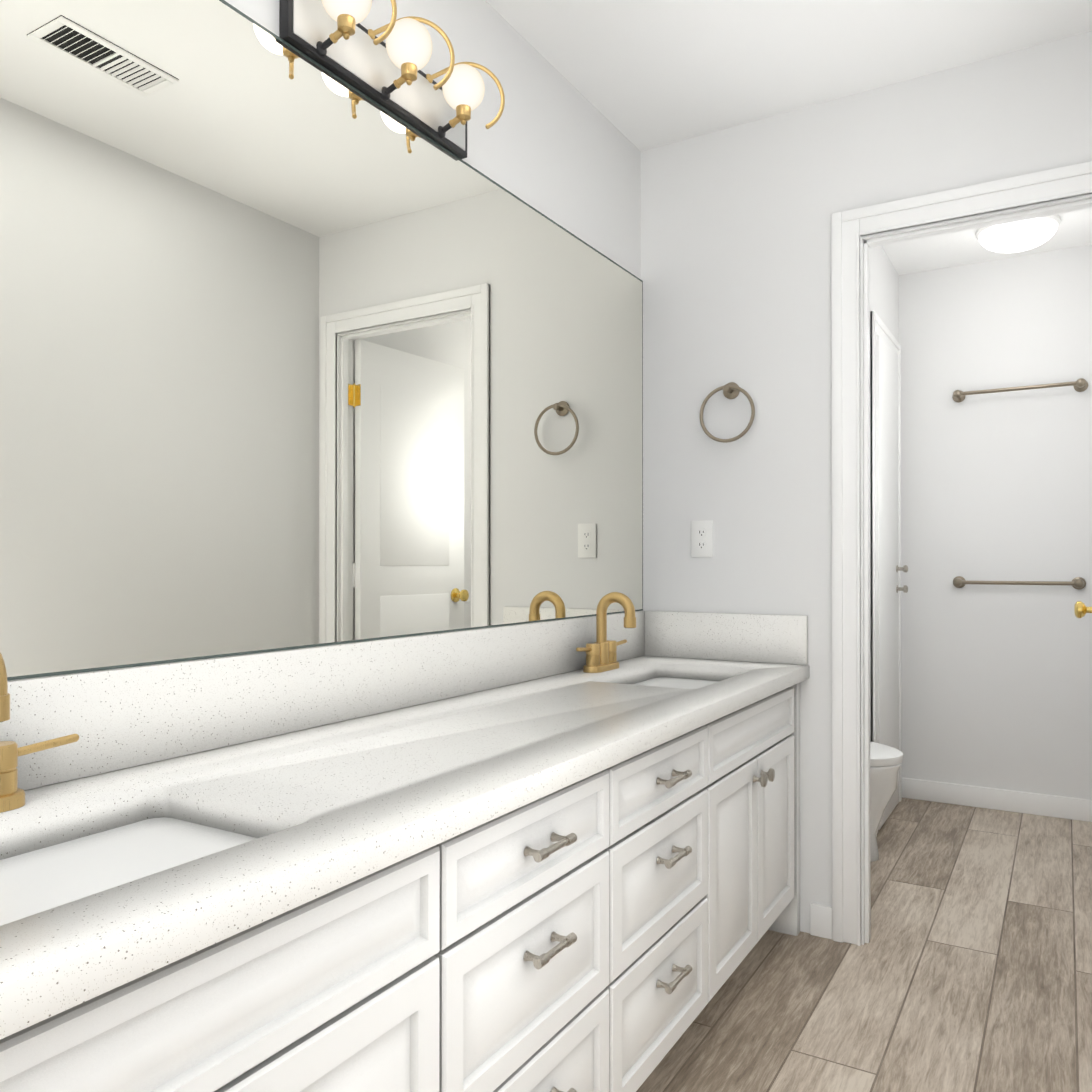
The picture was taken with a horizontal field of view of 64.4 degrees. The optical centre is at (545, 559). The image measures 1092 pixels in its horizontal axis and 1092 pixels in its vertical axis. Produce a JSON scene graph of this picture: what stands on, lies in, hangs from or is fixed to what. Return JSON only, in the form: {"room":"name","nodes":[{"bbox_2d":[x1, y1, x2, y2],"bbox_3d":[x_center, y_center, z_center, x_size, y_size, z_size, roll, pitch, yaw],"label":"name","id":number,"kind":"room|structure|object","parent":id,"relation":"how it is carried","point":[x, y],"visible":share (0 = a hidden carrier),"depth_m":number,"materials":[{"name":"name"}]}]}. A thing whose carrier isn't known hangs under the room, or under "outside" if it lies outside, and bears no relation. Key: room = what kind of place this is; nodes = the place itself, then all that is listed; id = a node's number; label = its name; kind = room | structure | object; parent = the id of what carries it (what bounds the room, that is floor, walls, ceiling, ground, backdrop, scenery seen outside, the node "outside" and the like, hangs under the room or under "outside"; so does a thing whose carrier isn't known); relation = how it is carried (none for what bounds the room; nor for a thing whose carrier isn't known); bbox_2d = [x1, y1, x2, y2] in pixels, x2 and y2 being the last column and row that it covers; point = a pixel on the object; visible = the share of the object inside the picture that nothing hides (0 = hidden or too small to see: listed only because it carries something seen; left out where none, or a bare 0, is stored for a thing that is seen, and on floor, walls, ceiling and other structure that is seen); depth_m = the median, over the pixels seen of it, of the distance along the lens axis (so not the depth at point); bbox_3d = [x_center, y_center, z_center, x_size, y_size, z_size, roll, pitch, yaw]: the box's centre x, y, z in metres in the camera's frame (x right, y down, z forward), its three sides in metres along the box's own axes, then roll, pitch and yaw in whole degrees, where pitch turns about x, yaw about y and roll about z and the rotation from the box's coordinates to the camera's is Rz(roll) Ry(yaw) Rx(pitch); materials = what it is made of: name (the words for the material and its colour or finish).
{"room":"bathroom","nodes":[
{"label":"bathroom","id":0,"kind":"room"},
{"bbox_2d":[225,0,640,278],"bbox_3d":[-0.510,-0.125,1.564,0.100,2.440,5.020,0,0,31],"label":"wall","id":1,"kind":"structure","parent":0,"point":[555,145],"depth_m":2.28,"materials":[{"name":"white paint"}]},
{"bbox_2d":[0,0,642,680],"bbox_3d":[-0.565,-0.380,1.367,0.008,1.078,3.423,0,0,31],"label":"vanity mirror","id":2,"kind":"object","parent":1,"relation":"attached to","point":[298,348],"visible":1,"depth_m":1.50,"materials":[{"name":"clear glass"}]},
{"bbox_2d":[16,611,647,787],"bbox_3d":[-0.559,0.231,1.360,0.020,0.144,3.422,0,0,31],"label":"backsplash","id":3,"kind":"structure","parent":1,"relation":"attached to","point":[123,717],"depth_m":1.47,"materials":[{"name":"white stone"}]},
{"bbox_2d":[279,0,504,158],"bbox_3d":[-0.273,-0.998,1.725,0.144,0.160,0.532,0,0,31],"label":"sconce","id":4,"kind":"object","parent":1,"relation":"attached to","point":[337,38],"visible":1,"depth_m":1.70,"materials":[{"name":"black metal"}]},
{"bbox_2d":[485,0,1091,274],"bbox_3d":[0.520,-1.376,1.442,3.000,0.060,5.860,0,0,31],"label":"ceiling","id":5,"kind":"structure","parent":0,"point":[641,75],"depth_m":2.29,"materials":[{"name":"white paint"}]},
{"bbox_2d":[976,214,1060,252],"bbox_3d":[1.890,-1.290,3.477,0.300,0.090,0.300,0,0,31],"label":"dome ceiling light","id":6,"kind":"object","parent":5,"relation":"attached to","point":[1019,236],"visible":0.96,"depth_m":3.41,"materials":[{"name":"white glass"}]},
{"bbox_2d":[636,798,1091,1091],"bbox_3d":[0.520,1.124,1.430,3.000,0.060,5.860,0,0,31],"label":"floor","id":7,"kind":"structure","parent":0,"point":[967,967],"depth_m":2.24,"materials":[{"name":"wood"}]},
{"bbox_2d":[0,672,809,1091],"bbox_3d":[-0.331,0.718,1.221,0.552,0.750,3.422,0,0,31],"label":"bathroom vanity","id":8,"kind":"object","parent":7,"relation":"on","point":[552,856],"depth_m":1.20,"materials":[{"name":"paint"}]},
{"bbox_2d":[0,656,809,1023],"bbox_3d":[-0.335,0.324,1.225,0.543,0.040,3.422,0,0,31],"label":"countertop","id":9,"kind":"structure","parent":8,"relation":"on","point":[343,796],"depth_m":1.15,"materials":[{"name":"white stone"}]},
{"bbox_2d":[0,652,79,811],"bbox_3d":[-0.661,0.192,0.994,0.132,0.219,0.290,0,0,31],"label":"faucet","id":10,"kind":"object","parent":9,"relation":"on","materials":[{"name":"gold metal"}]},
{"bbox_2d":[0,800,275,923],"bbox_3d":[-0.507,0.413,0.895,0.350,0.166,0.510,0,0,31],"label":"sink","id":11,"kind":"object","parent":9,"relation":"in","point":[59,865],"depth_m":1.02,"materials":[{"name":"white ceramic"}]},
{"bbox_2d":[572,592,639,671],"bbox_3d":[0.189,0.199,2.414,0.132,0.219,0.290,0,0,31],"label":"faucet","id":12,"kind":"object","parent":9,"relation":"on","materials":[{"name":"gold metal"}]},
{"bbox_2d":[616,672,727,687],"bbox_3d":[0.345,0.420,2.319,0.350,0.166,0.510,0,0,31],"label":"sink","id":13,"kind":"object","parent":9,"relation":"in","point":[669,679],"depth_m":2.50,"materials":[{"name":"white ceramic"}]},
{"bbox_2d":[870,742,902,861],"bbox_3d":[1.004,0.738,3.322,0.680,0.730,0.456,0,0,31],"label":"toilet","id":14,"kind":"object","parent":7,"relation":"on","point":[885,763],"visible":0.1,"depth_m":3.13,"materials":[{"name":"ceramic"}]},
{"bbox_2d":[641,31,1091,932],"bbox_3d":[0.963,-0.121,2.496,1.470,2.440,0.085,0,0,31],"label":"wall","id":15,"kind":"structure","parent":0,"point":[735,249],"depth_m":2.60,"materials":[{"name":"white paint"}]},
{"bbox_2d":[691,520,712,556],"bbox_3d":[0.490,-0.066,2.724,0.070,0.115,0.008,0,0,31],"label":"electrical outlet plate","id":16,"kind":"object","parent":15,"relation":"attached to","point":[702,538],"visible":1,"depth_m":2.72,"materials":[{"name":"white plastic"}]},
{"bbox_2d":[644,611,807,663],"bbox_3d":[0.546,0.238,2.681,0.519,0.144,0.020,0,0,31],"label":"backsplash","id":17,"kind":"structure","parent":15,"relation":"attached to","point":[766,638],"depth_m":2.66,"materials":[{"name":"white stone"}]},
{"bbox_2d":[699,382,754,442],"bbox_3d":[0.560,-0.452,2.657,0.174,0.191,0.054,0,0,31],"label":"towel ring","id":18,"kind":"object","parent":15,"relation":"attached to","point":[732,390],"visible":1,"depth_m":2.65,"materials":[{"name":"beige metal"}]},
{"bbox_2d":[810,903,831,938],"bbox_3d":[0.803,1.054,2.529,0.064,0.092,0.012,0,0,31],"label":"baseboard","id":19,"kind":"structure","parent":15,"relation":"attached to","point":[820,920],"depth_m":2.52,"materials":[{"name":"white paint"}]},
{"bbox_2d":[831,161,1091,945],"bbox_3d":[1.210,0.048,2.337,0.833,2.102,0.105,0,0,31],"label":"door frame","id":20,"kind":"structure","parent":15,"relation":"attached to","point":[849,228],"depth_m":2.48,"materials":[{"name":"white paint"}]},
{"bbox_2d":[869,246,898,741],"bbox_3d":[1.237,-0.114,3.874,0.525,2.440,0.740,0,0,31],"label":"wall","id":21,"kind":"structure","parent":0,"point":[883,290],"depth_m":3.72,"materials":[{"name":"white paint"}]},
{"bbox_2d":[870,311,901,836],"bbox_3d":[1.463,0.058,3.721,0.018,2.095,0.640,0,0,31],"label":"trim","id":22,"kind":"structure","parent":21,"relation":"attached to","point":[878,326],"depth_m":3.46,"materials":[{"name":"white paint"}]},
{"bbox_2d":[877,335,907,829],"bbox_3d":[1.484,0.092,3.708,0.066,2.003,0.480,0,0,31],"label":"door","id":23,"kind":"structure","parent":21,"relation":"in","point":[889,569],"depth_m":3.69,"materials":[{"name":"white paint"}]},
{"bbox_2d":[899,244,1091,799],"bbox_3d":[2.083,-0.114,3.857,1.145,2.440,0.100,0,0,31],"label":"wall","id":24,"kind":"structure","parent":0,"point":[996,686],"depth_m":3.85,"materials":[{"name":"white paint"}]},
{"bbox_2d":[902,777,1091,821],"bbox_3d":[2.054,1.060,3.803,0.943,0.092,0.012,0,0,31],"label":"baseboard","id":25,"kind":"structure","parent":24,"relation":"attached to","point":[1080,809],"depth_m":3.83,"materials":[{"name":"white paint"}]},
{"bbox_2d":[953,576,1085,589],"bbox_3d":[2.046,0.101,3.769,0.514,0.054,0.087,0,0,31],"label":"towel bar","id":26,"kind":"object","parent":24,"relation":"attached to","point":[1078,583],"visible":1,"depth_m":3.73,"materials":[{"name":"beige metal"}]},
{"bbox_2d":[952,378,1087,402],"bbox_3d":[2.050,-0.740,3.771,0.524,0.054,0.087,0,0,31],"label":"towel bar","id":27,"kind":"object","parent":24,"relation":"attached to","point":[1078,385],"visible":1,"depth_m":3.73,"materials":[{"name":"beige metal"}]},
{"bbox_2d":[1074,601,1091,617],"bbox_3d":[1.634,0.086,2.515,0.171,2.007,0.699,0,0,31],"label":"door knob","id":28,"kind":"object","parent":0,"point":[1081,609],"depth_m":2.77,"materials":[{"name":"gold metal"}]}
]}

